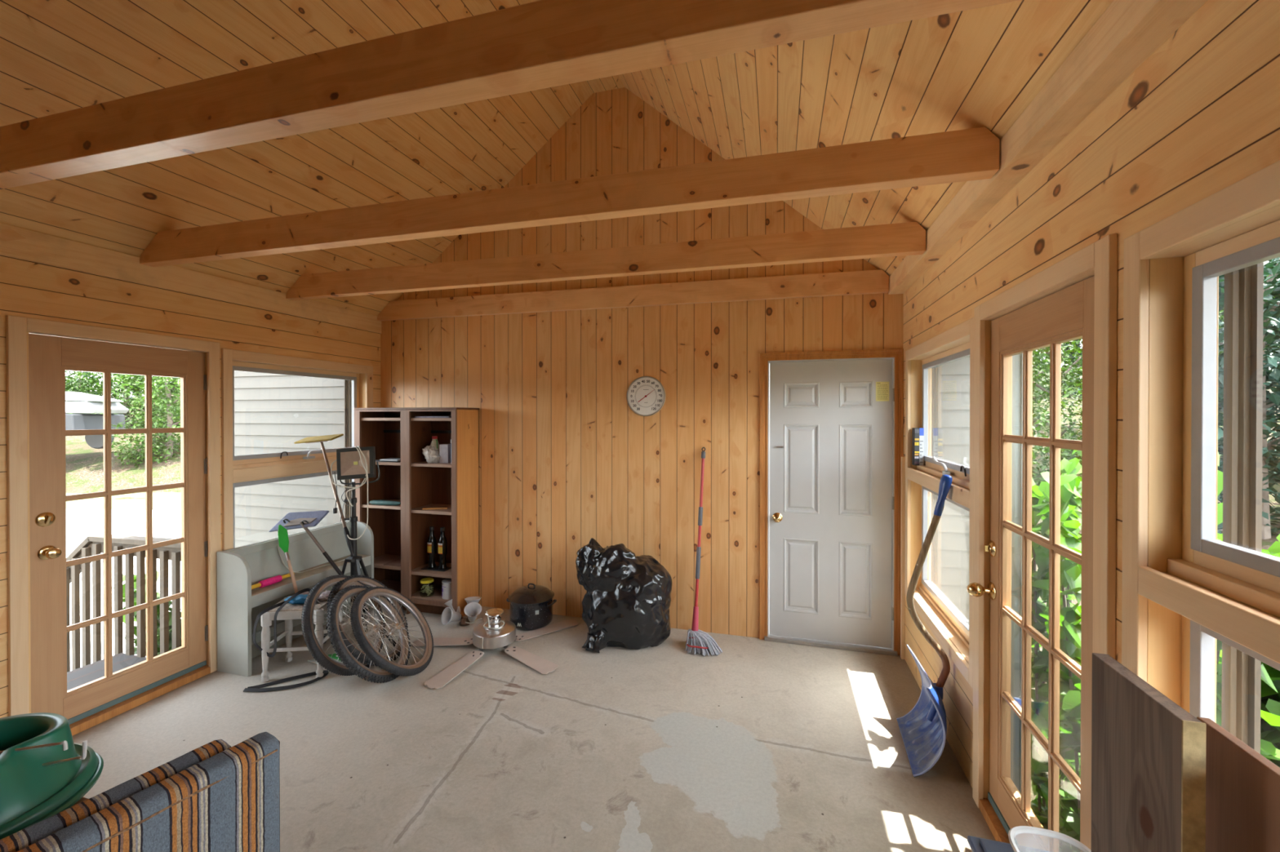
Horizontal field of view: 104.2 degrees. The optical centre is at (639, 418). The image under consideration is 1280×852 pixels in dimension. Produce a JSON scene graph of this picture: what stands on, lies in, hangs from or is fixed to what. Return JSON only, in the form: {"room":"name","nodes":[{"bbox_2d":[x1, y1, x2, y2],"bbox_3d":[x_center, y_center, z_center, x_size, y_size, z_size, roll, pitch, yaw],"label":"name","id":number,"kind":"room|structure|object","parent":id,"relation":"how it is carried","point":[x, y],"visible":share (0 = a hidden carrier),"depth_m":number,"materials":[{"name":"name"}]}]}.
{"room":"sunroom","nodes":[
{"label":"sunroom","id":0,"kind":"room"},
{"bbox_2d":[0,255,381,718],"bbox_3d":[-3.317,0.339,1.486,0.130,2.620,6.500,0,0,15],"label":"wall","id":1,"kind":"structure","parent":0,"point":[28,289],"depth_m":2.87,"materials":[{"name":"brown wood"}]},
{"bbox_2d":[5,315,220,736],"bbox_3d":[-2.945,0.586,2.844,0.208,2.212,0.975,0,0,15],"label":"door","id":2,"kind":"structure","parent":1,"relation":"in","point":[39,353],"depth_m":2.69,"materials":[{"name":"brown wood"}]},
{"bbox_2d":[0,222,381,333],"bbox_3d":[-3.233,-0.838,1.518,0.012,0.150,6.379,0,0,15],"label":"trim","id":3,"kind":"structure","parent":1,"relation":"attached to","point":[17,242],"depth_m":2.94,"materials":[{"name":"brown wood"}]},
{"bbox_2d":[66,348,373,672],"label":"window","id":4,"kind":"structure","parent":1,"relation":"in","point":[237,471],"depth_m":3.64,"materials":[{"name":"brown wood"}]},
{"bbox_2d":[72,606,995,851],"bbox_3d":[-1.145,1.777,0.907,4.650,0.250,6.720,0,0,15],"label":"floor","id":5,"kind":"structure","parent":0,"point":[756,745],"depth_m":2.46,"materials":[{"name":"concrete"}]},
{"bbox_2d":[71,796,88,806],"bbox_3d":[-1.805,1.338,0.994,0.550,0.628,0.842,0,0,15],"label":"table","id":6,"kind":"object","parent":5,"relation":"on","point":[82,799],"visible":0.02,"depth_m":1.33,"materials":[{"name":"brown wood"}]},
{"bbox_2d":[0,712,103,839],"bbox_3d":[-1.727,0.912,1.265,0.497,0.208,0.497,0,0,15],"label":"tree stand","id":7,"kind":"object","parent":6,"relation":"on","point":[43,773],"visible":0.94,"depth_m":1.31,"materials":[{"name":"green plastic"}]},
{"bbox_2d":[0,738,231,851],"bbox_3d":[-1.335,1.264,1.002,0.087,0.772,0.853,0,0,29],"label":"striped cushion","id":8,"kind":"object","parent":5,"relation":"on","point":[20,840],"visible":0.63,"depth_m":1.15,"materials":[{"name":"fabric"}]},
{"bbox_2d":[16,731,279,851],"bbox_3d":[-1.208,1.252,0.983,0.097,0.796,0.881,0,0,29],"label":"striped cushion","id":9,"kind":"object","parent":5,"relation":"on","point":[228,801],"visible":1,"depth_m":1.19,"materials":[{"name":"fabric"}]},
{"bbox_2d":[243,670,328,692],"bbox_3d":[-2.167,1.630,3.055,0.436,0.017,0.137,0,0,-31],"label":"belt","id":10,"kind":"object","parent":5,"relation":"on","point":[258,688],"visible":0.94,"depth_m":3.04,"materials":[{"name":"black rubber"}]},
{"bbox_2d":[217,520,373,676],"bbox_3d":[-2.476,1.250,3.684,0.266,0.775,1.025,0,0,15],"label":"bench","id":11,"kind":"object","parent":5,"relation":"on","point":[239,568],"visible":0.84,"depth_m":3.42,"materials":[{"name":"grey paint"}]},
{"bbox_2d":[251,573,294,589],"bbox_3d":[-2.520,1.112,3.391,0.048,0.048,0.338,0,0,15],"label":"stick","id":12,"kind":"object","parent":11,"relation":"on","point":[272,580],"visible":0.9,"depth_m":3.38,"materials":[{"name":"pink plastic"}]},
{"bbox_2d":[274,537,343,573],"bbox_3d":[-2.452,0.996,3.823,0.068,0.284,0.622,0,0,25],"label":"wire","id":13,"kind":"object","parent":11,"relation":"on","point":[274,538],"visible":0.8,"depth_m":3.65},
{"bbox_2d":[261,595,342,682],"bbox_3d":[-2.194,1.419,3.250,0.370,0.442,0.309,0,0,-7],"label":"stool","id":14,"kind":"object","parent":5,"relation":"on","point":[289,612],"visible":0.68,"depth_m":3.12,"materials":[{"name":"white paint"}]},
{"bbox_2d":[252,588,311,657],"bbox_3d":[-2.245,1.299,3.140,0.309,0.378,0.090,0,0,-40],"label":"strap","id":15,"kind":"object","parent":14,"relation":"on","point":[282,604],"visible":0.97,"depth_m":3.09,"materials":[{"name":"black rubber"}]},
{"bbox_2d":[277,524,297,593],"bbox_3d":[-2.424,0.971,3.422,0.297,0.442,0.057,0,0,40],"label":"scraper","id":16,"kind":"object","parent":14,"relation":"on","point":[283,540],"visible":0.94,"depth_m":3.45,"materials":[{"name":"green plastic"}]},
{"bbox_2d":[284,594,307,604],"bbox_3d":[-2.189,1.169,3.219,0.203,0.057,0.088,0,0,-4],"label":"pouch","id":17,"kind":"object","parent":14,"relation":"on","point":[300,598],"visible":0.52,"depth_m":3.19,"materials":[{"name":"plastic"}]},
{"bbox_2d":[317,590,330,600],"bbox_3d":[-2.072,1.173,3.301,0.130,0.049,0.124,0,0,15],"label":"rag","id":18,"kind":"object","parent":14,"relation":"on","point":[325,594],"visible":0.45,"depth_m":3.26,"materials":[{"name":"fabric"}]},
{"bbox_2d":[268,510,395,646],"bbox_3d":[-2.191,1.141,3.519,0.949,0.985,0.112,0,0,4],"label":"shovel","id":19,"kind":"object","parent":5,"relation":"on","point":[297,520],"visible":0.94,"depth_m":3.51,"materials":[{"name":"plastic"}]},
{"bbox_2d":[307,652,359,663],"bbox_3d":[-2.025,1.628,3.369,0.420,0.021,0.184,0,0,8],"label":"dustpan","id":20,"kind":"object","parent":5,"relation":"on","point":[334,657],"visible":0.15,"depth_m":3.35,"materials":[{"name":"green plastic"}]},
{"bbox_2d":[301,574,385,675],"bbox_3d":[-1.925,1.345,3.268,0.331,0.586,0.648,0,0,15],"label":"wheel","id":21,"kind":"object","parent":5,"relation":"on","point":[315,649],"visible":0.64,"depth_m":3.06,"materials":[{"name":"rubber"}]},
{"bbox_2d":[323,445,386,644],"bbox_3d":[-2.068,0.921,3.750,0.415,1.440,0.410,0,0,15],"label":"work light","id":22,"kind":"object","parent":5,"relation":"on","point":[357,462],"visible":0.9,"depth_m":3.60,"materials":[{"name":"black plastic"}]},
{"bbox_2d":[293,433,354,556],"bbox_3d":[-2.334,0.560,3.767,0.620,0.881,0.153,0,0,20],"label":"squeegee","id":23,"kind":"object","parent":22,"relation":"on","point":[321,439],"visible":0.98,"depth_m":3.74,"materials":[{"name":"wood"}]},
{"bbox_2d":[326,574,408,666],"bbox_3d":[-1.843,1.368,3.401,0.417,0.554,0.651,0,0,15],"label":"wheel","id":24,"kind":"object","parent":5,"relation":"on","point":[349,581],"visible":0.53,"depth_m":3.37,"materials":[{"name":"rubber"}]},
{"bbox_2d":[326,585,410,683],"bbox_3d":[-1.719,1.368,3.189,0.425,0.556,0.645,0,0,15],"label":"wheel","id":25,"kind":"object","parent":5,"relation":"on","point":[340,647],"visible":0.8,"depth_m":3.05,"materials":[{"name":"rubber"}]},
{"bbox_2d":[350,586,433,676],"bbox_3d":[-1.612,1.387,3.272,0.456,0.512,0.642,0,0,15],"label":"wheel","id":26,"kind":"object","parent":5,"relation":"on","point":[361,637],"visible":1,"depth_m":3.21,"materials":[{"name":"rubber"}]},
{"bbox_2d":[354,407,479,617],"bbox_3d":[-1.921,0.773,4.294,1.015,1.722,0.326,0,0,15],"label":"bookcase","id":27,"kind":"object","parent":5,"relation":"on","point":[402,531],"visible":0.75,"depth_m":4.25,"materials":[{"name":"brown wood"}]},
{"bbox_2d":[368,500,400,505],"bbox_3d":[-2.167,0.721,4.239,0.300,0.042,0.042,0,0,13],"label":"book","id":28,"kind":"object","parent":27,"relation":"on","point":[372,502],"visible":0.92,"depth_m":4.22,"materials":[{"name":"green fabric"}]},
{"bbox_2d":[375,460,400,462],"bbox_3d":[-2.144,0.368,4.322,0.230,0.008,0.170,0,0,15],"label":"magazine","id":29,"kind":"object","parent":27,"relation":"on","point":[375,460],"visible":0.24,"depth_m":4.24,"materials":[{"name":"grey paper"}]},
{"bbox_2d":[379,457,400,461],"bbox_3d":[-2.103,0.356,4.261,0.180,0.014,0.125,0,0,15],"label":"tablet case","id":30,"kind":"object","parent":29,"relation":"on","point":[388,459],"visible":0.76,"depth_m":4.22,"materials":[{"name":"plastic"}]},
{"bbox_2d":[383,558,400,566],"bbox_3d":[-2.063,1.246,4.299,0.200,0.006,0.180,0,0,15],"label":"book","id":31,"kind":"object","parent":27,"relation":"on","point":[397,562],"visible":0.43,"depth_m":4.25,"materials":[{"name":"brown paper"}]},
{"bbox_2d":[419,577,434,595],"bbox_3d":[-1.786,1.417,4.177,0.112,0.131,0.112,0,0,15],"label":"jar","id":32,"kind":"object","parent":27,"relation":"on","point":[426,580],"visible":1,"depth_m":4.16,"materials":[{"name":"clear glass"}]},
{"bbox_2d":[422,445,439,463],"bbox_3d":[-1.747,0.301,4.187,0.177,0.152,0.111,0,0,15],"label":"plastic bag","id":33,"kind":"object","parent":27,"relation":"on","point":[432,455],"visible":0.97,"depth_m":4.15,"materials":[{"name":"white plastic"}]},
{"bbox_2d":[430,435,439,452],"bbox_3d":[-1.740,0.264,4.231,0.082,0.224,0.076,0,0,15],"label":"jug","id":34,"kind":"object","parent":33,"relation":"in","point":[434,442],"visible":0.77,"depth_m":4.21,"materials":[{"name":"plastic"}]},
{"bbox_2d":[414,416,451,417],"bbox_3d":[-1.689,-0.009,4.200,0.330,0.014,0.200,0,0,15],"label":"paper stack","id":35,"kind":"object","parent":27,"relation":"on","point":[415,416],"visible":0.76,"depth_m":4.10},
{"bbox_2d":[422,507,448,510],"bbox_3d":[-1.714,0.757,4.169,0.197,0.012,0.022,0,0,-9],"label":"wooden stick","id":36,"kind":"object","parent":27,"relation":"on","point":[423,508],"visible":1,"depth_m":4.16,"materials":[{"name":"orange wood"}]},
{"bbox_2d":[421,565,451,571],"bbox_3d":[-1.726,1.273,4.224,0.230,0.006,0.105,0,0,15],"label":"tray","id":37,"kind":"object","parent":27,"relation":"on","point":[436,568],"visible":0.56,"depth_m":4.20,"materials":[{"name":"black plastic"}]},
{"bbox_2d":[426,526,435,568],"bbox_3d":[-1.774,1.097,4.244,0.070,0.347,0.071,0,0,15],"label":"bottle","id":38,"kind":"object","parent":37,"relation":"on","point":[431,544],"visible":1,"depth_m":4.22,"materials":[{"name":"black glass"}]},
{"bbox_2d":[438,527,447,568],"bbox_3d":[-1.671,1.097,4.216,0.070,0.347,0.071,0,0,15],"label":"bottle","id":39,"kind":"object","parent":37,"relation":"on","point":[442,543],"visible":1,"depth_m":4.19,"materials":[{"name":"black glass"}]},
{"bbox_2d":[439,444,450,463],"bbox_3d":[-1.626,0.298,4.187,0.084,0.156,0.075,0,0,15],"label":"carton","id":40,"kind":"object","parent":27,"relation":"on","point":[444,449],"visible":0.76,"depth_m":4.15,"materials":[{"name":"white cardboard"}]},
{"bbox_2d":[441,577,451,599],"bbox_3d":[-1.573,1.415,4.139,0.136,0.135,0.136,0,0,15],"label":"can","id":41,"kind":"object","parent":27,"relation":"on","point":[446,583],"visible":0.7,"depth_m":4.08,"materials":[{"name":"white metal"}]},
{"bbox_2d":[450,440,451,464],"bbox_3d":[-1.515,0.276,4.091,0.056,0.202,0.052,0,0,15],"label":"carton","id":42,"kind":"object","parent":27,"relation":"on","point":[451,440],"visible":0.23,"depth_m":4.07,"materials":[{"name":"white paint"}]},
{"bbox_2d":[440,596,482,626],"bbox_3d":[-1.415,1.544,3.981,0.364,0.180,0.286,0,0,4],"label":"shades","id":43,"kind":"object","parent":5,"relation":"on","point":[473,608],"visible":0.97,"depth_m":3.94,"materials":[{"name":"white metal"}]},
{"bbox_2d":[412,608,578,688],"bbox_3d":[-1.057,1.501,3.560,1.162,0.274,1.168,0,0,15],"label":"fan","id":44,"kind":"object","parent":5,"relation":"on","point":[495,633],"visible":0.99,"depth_m":3.46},
{"bbox_2d":[506,583,556,630],"bbox_3d":[-0.864,1.468,3.965,0.360,0.307,0.360,0,0,-34],"label":"stock pot","id":45,"kind":"object","parent":5,"relation":"on","point":[531,606],"visible":0.98,"depth_m":3.84,"materials":[{"name":"metal"}]},
{"bbox_2d":[575,537,672,653],"bbox_3d":[-0.123,1.267,3.670,0.679,0.753,0.520,0,0,-16],"label":"garbage bag","id":46,"kind":"object","parent":5,"relation":"on","point":[626,602],"visible":1,"depth_m":3.52,"materials":[{"name":"black plastic"}]},
{"bbox_2d":[684,447,722,656],"bbox_3d":[0.420,0.931,3.588,0.259,1.420,0.383,0,0,-15],"label":"mop","id":47,"kind":"object","parent":5,"relation":"on","point":[699,641],"visible":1,"depth_m":3.54,"materials":[{"name":"plastic"}]},
{"bbox_2d":[691,606,698,631],"bbox_3d":[0.394,1.448,3.562,0.052,0.191,0.080,0,0,15],"label":"socket","id":48,"kind":"object","parent":47,"relation":"attached to","point":[695,627],"depth_m":3.55,"materials":[{"name":"plastic"}]},
{"bbox_2d":[896,474,952,777],"bbox_3d":[1.420,0.961,2.469,0.218,1.366,0.454,0,0,15],"label":"snow shovel","id":49,"kind":"object","parent":5,"relation":"on","point":[923,730],"visible":1,"depth_m":2.45,"materials":[{"name":"blue plastic"}]},
{"bbox_2d":[926,683,942,721],"bbox_3d":[1.456,1.409,2.462,0.071,0.180,0.048,0,0,15],"label":"socket","id":50,"kind":"object","parent":49,"relation":"attached to","point":[938,686],"depth_m":2.45,"materials":[{"name":"blue plastic"}]},
{"bbox_2d":[967,835,1052,851],"bbox_3d":[1.038,1.424,1.262,0.280,0.452,0.315,0,0,15],"label":"storage tote","id":51,"kind":"object","parent":5,"relation":"on","point":[976,844],"visible":1,"depth_m":1.40,"materials":[{"name":"blue plastic"}]},
{"bbox_2d":[1008,826,1091,851],"bbox_3d":[1.046,1.147,1.240,0.196,0.103,0.196,0,0,15],"label":"plastic tub","id":52,"kind":"object","parent":51,"relation":"on","point":[1013,832],"visible":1,"depth_m":1.32,"materials":[{"name":"white plastic"}]},
{"bbox_2d":[1091,653,1206,851],"bbox_3d":[0.976,1.083,0.973,0.031,1.134,0.258,0,0,15],"label":"board","id":53,"kind":"object","parent":5,"relation":"on","point":[1148,753],"visible":1,"depth_m":0.95,"materials":[{"name":"brown wood"}]},
{"bbox_2d":[1196,716,1279,851],"bbox_3d":[1.014,1.108,0.768,0.020,1.086,0.362,0,0,15],"label":"board","id":54,"kind":"object","parent":5,"relation":"on","point":[1242,786],"visible":1,"depth_m":0.86,"materials":[{"name":"brown wood"}]},
{"bbox_2d":[0,0,1114,315],"bbox_3d":[-1.156,-1.628,0.752,5.260,2.292,6.750,0,0,15],"label":"ceiling","id":55,"kind":"structure","parent":0,"point":[982,67],"depth_m":2.50,"materials":[{"name":"brown wood"}]},
{"bbox_2d":[0,0,1019,189],"bbox_3d":[-1.035,-0.950,1.477,4.264,0.185,0.085,0,0,15],"label":"ceiling beam","id":56,"kind":"structure","parent":55,"relation":"attached to","point":[542,44],"depth_m":1.31,"materials":[{"name":"brown wood"}]},
{"bbox_2d":[139,127,999,266],"bbox_3d":[-0.803,-0.955,2.320,4.264,0.185,0.072,0,0,15],"label":"ceiling beam","id":57,"kind":"structure","parent":55,"relation":"attached to","point":[973,153],"depth_m":2.10,"materials":[{"name":"brown wood"}]},
{"bbox_2d":[285,222,925,300],"bbox_3d":[-0.571,-0.959,3.165,4.264,0.185,0.065,0,0,15],"label":"ceiling beam","id":58,"kind":"structure","parent":55,"relation":"attached to","point":[900,239],"depth_m":2.99,"materials":[{"name":"brown wood"}]},
{"bbox_2d":[377,269,888,321],"bbox_3d":[-0.342,-0.964,4.001,4.264,0.185,0.050,0,0,15],"label":"ceiling beam","id":59,"kind":"structure","parent":55,"relation":"attached to","point":[866,282],"depth_m":3.87,"materials":[{"name":"brown wood"}]},
{"bbox_2d":[234,87,969,638],"bbox_3d":[-1.026,-0.115,4.275,6.910,5.400,0.142,0,0,15],"label":"wall","id":60,"kind":"structure","parent":0,"point":[566,462],"depth_m":4.00,"materials":[{"name":"brown wood"}]},
{"bbox_2d":[626,376,665,416],"bbox_3d":[0.046,-0.172,3.919,0.316,0.316,0.019,0,0,15],"label":"thermometer","id":61,"kind":"object","parent":60,"relation":"attached to","point":[646,395],"visible":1,"depth_m":3.92,"materials":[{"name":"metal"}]},
{"bbox_2d":[760,348,903,656],"bbox_3d":[1.361,0.580,3.603,0.960,2.116,0.181,0,0,15],"label":"door","id":62,"kind":"structure","parent":60,"relation":"in","point":[832,422],"depth_m":3.58,"materials":[{"name":"white paint"}]},
{"bbox_2d":[876,382,888,398],"bbox_3d":[1.694,-0.189,3.481,0.069,0.115,0.001,0,0,15],"label":"print","id":63,"kind":"object","parent":62,"relation":"attached to","point":[882,388],"depth_m":3.48},
{"bbox_2d":[902,0,1279,786],"bbox_3d":[1.020,0.355,0.295,0.130,2.600,6.500,0,0,15],"label":"wall","id":64,"kind":"structure","parent":0,"point":[1199,117],"depth_m":1.25,"materials":[{"name":"brown wood"}]},
{"bbox_2d":[900,457,905,659],"bbox_3d":[1.791,0.952,3.394,0.021,1.375,0.030,0,0,15],"label":"trim","id":65,"kind":"structure","parent":64,"relation":"attached to","point":[903,459],"depth_m":3.38,"materials":[{"name":"brown wood"}]},
{"bbox_2d":[904,317,973,688],"bbox_3d":[1.678,0.367,2.707,0.162,1.614,1.194,0,0,15],"label":"window","id":66,"kind":"structure","parent":64,"relation":"in","point":[923,361],"depth_m":3.00,"materials":[{"name":"brown wood"}]},
{"bbox_2d":[911,427,924,466],"bbox_3d":[1.769,0.181,3.171,0.053,0.238,0.059,0,0,15],"label":"carton","id":67,"kind":"object","parent":66,"relation":"on","point":[917,433],"visible":1,"depth_m":3.15,"materials":[{"name":"multicoloured cardboard"}]},
{"bbox_2d":[966,234,1117,851],"bbox_3d":[1.393,0.597,1.713,0.240,2.202,0.950,0,0,15],"label":"door","id":68,"kind":"structure","parent":64,"relation":"in","point":[1074,298],"depth_m":1.81,"materials":[{"name":"brown wood"}]},
{"bbox_2d":[888,0,1207,294],"bbox_3d":[0.927,-0.900,0.375,0.095,0.115,6.379,0,0,15],"label":"trim","id":69,"kind":"structure","parent":64,"relation":"attached to","point":[1128,32],"depth_m":1.38,"materials":[{"name":"brown wood"}]},
{"bbox_2d":[1121,160,1279,754],"bbox_3d":[1.087,0.374,0.555,0.162,1.621,1.353,0,0,15],"label":"window","id":70,"kind":"structure","parent":64,"relation":"in","point":[1185,589],"depth_m":1.09,"materials":[{"name":"brown wood"}]},
{"label":"outside","id":71,"kind":"structure","parent":0,"visible":0},
{"bbox_2d":[1031,367,1279,845],"bbox_3d":[21.527,-0.773,10.470,34.000,6.249,56.000,0,0,15],"label":"ground","id":72,"kind":"structure","parent":71,"point":[1266,544],"depth_m":14.92,"materials":[{"name":"green plant"}]},
{"bbox_2d":[1031,449,1081,851],"bbox_3d":[1.892,1.161,2.239,0.357,2.168,0.466,0,0,15],"label":"plant","id":73,"kind":"object","parent":72,"relation":"on","point":[1039,660],"visible":0.22,"depth_m":2.21,"materials":[{"name":"green plant"}]},
{"bbox_2d":[1031,338,1082,485],"bbox_3d":[10.702,-0.810,12.570,4.691,6.428,3.614,0,0,-7],"label":"tree","id":74,"kind":"object","parent":72,"relation":"on","point":[1064,452],"visible":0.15,"depth_m":12.30,"materials":[{"name":"green plant"}]},
{"bbox_2d":[1032,342,1082,425],"bbox_3d":[15.094,-2.933,19.808,4.337,7.713,5.630,0,0,14],"label":"tree","id":75,"kind":"object","parent":72,"relation":"on","point":[1044,408],"visible":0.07,"depth_m":18.80,"materials":[{"name":"green plant"}]},
{"bbox_2d":[1032,339,1082,398],"bbox_3d":[23.162,-5.378,26.873,6.265,11.162,6.737,0,0,-32],"label":"tree","id":76,"kind":"object","parent":72,"relation":"on","point":[1070,343],"visible":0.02,"depth_m":26.27,"materials":[{"name":"green plant"}]},
{"bbox_2d":[1031,453,1279,851],"bbox_3d":[1.650,1.157,1.657,0.335,2.328,1.028,0,0,15],"label":"plant","id":77,"kind":"object","parent":72,"relation":"on","point":[1069,634],"visible":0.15,"depth_m":1.92,"materials":[{"name":"green plant"}]},
{"bbox_2d":[1062,275,1279,455],"bbox_3d":[14.921,-1.629,14.358,5.395,7.392,4.156,0,0,-16],"label":"tree","id":78,"kind":"object","parent":72,"relation":"on","point":[1220,317],"visible":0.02,"depth_m":14.79,"materials":[{"name":"green plant"}]},
{"bbox_2d":[1217,257,1279,539],"bbox_3d":[11.297,-0.615,9.244,4.812,7.973,4.475,0,0,15],"label":"tree","id":79,"kind":"object","parent":72,"relation":"on","point":[1271,313],"visible":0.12,"depth_m":8.85,"materials":[{"name":"green plant"}]},
{"bbox_2d":[1217,533,1279,767],"bbox_3d":[2.085,1.343,1.628,0.439,1.880,0.766,0,0,15],"label":"vine","id":80,"kind":"object","parent":72,"relation":"on","point":[1269,698],"visible":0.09,"depth_m":1.55,"materials":[{"name":"green plant"}]},
{"bbox_2d":[1217,277,1279,412],"bbox_3d":[25.896,-3.666,22.331,5.775,9.567,5.370,0,0,-8],"label":"tree","id":81,"kind":"object","parent":72,"relation":"on","point":[1219,277],"visible":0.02,"depth_m":21.83,"materials":[{"name":"green plant"}]},
{"bbox_2d":[1218,259,1279,444],"bbox_3d":[19.466,-1.801,13.709,5.370,9.567,5.775,0,0,33],"label":"tree","id":82,"kind":"object","parent":72,"relation":"on","point":[1271,260],"visible":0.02,"depth_m":15.12,"materials":[{"name":"green plant"}]},
{"bbox_2d":[1262,533,1279,555],"bbox_3d":[2.739,1.295,1.996,0.658,2.032,0.938,0,0,15],"label":"vine","id":83,"kind":"object","parent":72,"relation":"on","point":[1274,548],"visible":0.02,"depth_m":2.00,"materials":[{"name":"green plant"}]},
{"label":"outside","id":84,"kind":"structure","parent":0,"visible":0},
{"bbox_2d":[66,509,181,671],"bbox_3d":[-18.743,2.476,8.253,30.493,0.146,10.485,0,0,0],"label":"driveway","id":85,"kind":"structure","parent":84,"point":[81,524],"depth_m":11.15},
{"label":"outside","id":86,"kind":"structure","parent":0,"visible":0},
{"bbox_2d":[65,393,181,499],"bbox_3d":[-19.532,-0.570,21.751,41.860,6.126,56.000,0,0,15],"label":"ground","id":87,"kind":"structure","parent":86,"point":[84,463],"depth_m":16.19,"materials":[{"name":"green plant"}]},
{"bbox_2d":[65,371,119,414],"bbox_3d":[-24.108,-1.215,21.420,3.379,3.666,2.698,0,0,40],"label":"tree","id":88,"kind":"object","parent":87,"relation":"on","point":[80,387],"visible":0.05,"depth_m":21.21,"materials":[{"name":"green plant"}]},
{"bbox_2d":[65,370,119,401],"bbox_3d":[-31.460,-4.202,27.011,6.779,9.139,6.245,0,0,-31],"label":"tree","id":89,"kind":"object","parent":87,"relation":"on","point":[65,371],"visible":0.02,"depth_m":26.90,"materials":[{"name":"green plant"}]},
{"bbox_2d":[65,413,125,448],"bbox_3d":[-20.441,0.182,16.296,5.279,1.779,2.020,0,0,-5],"label":"pickup truck","id":90,"kind":"object","parent":87,"relation":"on","point":[73,421],"visible":0.2,"depth_m":16.43,"materials":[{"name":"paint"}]},
{"bbox_2d":[65,391,128,413],"bbox_3d":[-18.489,-0.517,16.490,1.889,0.716,1.200,0,0,-6],"label":"storage box","id":91,"kind":"object","parent":90,"relation":"on","point":[88,406],"visible":0.62,"depth_m":16.09,"materials":[{"name":"white plastic"}]},
{"bbox_2d":[66,653,146,690],"bbox_3d":[-3.958,2.157,2.812,1.755,0.870,1.700,0,0,15],"label":"deck","id":92,"kind":"object","parent":87,"relation":"on","point":[91,672],"visible":0.16,"depth_m":3.40,"materials":[{"name":"grey wood"}]},
{"bbox_2d":[75,372,141,403],"bbox_3d":[-33.113,-5.081,32.992,6.245,9.139,6.779,0,0,2],"label":"tree","id":93,"kind":"object","parent":87,"relation":"on","point":[82,372],"visible":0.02,"depth_m":31.79,"materials":[{"name":"green plant"}]},
{"bbox_2d":[65,370,176,428],"bbox_3d":[-22.180,-1.841,21.512,4.827,5.238,3.854,0,0,-26],"label":"tree","id":94,"kind":"object","parent":87,"relation":"on","point":[100,390],"visible":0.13,"depth_m":20.94,"materials":[{"name":"green plant"}]},
{"bbox_2d":[111,373,180,469],"bbox_3d":[-16.009,-0.178,17.059,3.333,4.461,2.825,0,0,15],"label":"tree","id":95,"kind":"object","parent":87,"relation":"on","point":[168,439],"visible":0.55,"depth_m":16.57,"materials":[{"name":"green plant"}]},
{"bbox_2d":[111,570,181,656],"bbox_3d":[-3.896,1.971,4.123,1.434,1.393,0.699,0,0,9],"label":"leafy plant","id":96,"kind":"object","parent":87,"relation":"on","point":[157,572],"visible":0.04,"depth_m":4.08,"materials":[{"name":"green plant"}]},
{"bbox_2d":[127,376,180,428],"bbox_3d":[-19.750,-1.296,21.623,3.666,4.907,3.108,0,0,-25],"label":"tree","id":97,"kind":"object","parent":87,"relation":"on","point":[136,412],"visible":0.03,"depth_m":20.61,"materials":[{"name":"green plant"}]},
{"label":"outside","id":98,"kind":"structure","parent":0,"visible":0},
{"bbox_2d":[66,492,181,510],"bbox_3d":[-18.744,2.255,13.994,30.493,0.366,1.602,0,0,0],"label":"road","id":99,"kind":"structure","parent":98,"point":[161,500],"depth_m":13.69,"materials":[{"name":"grey asphalt"}]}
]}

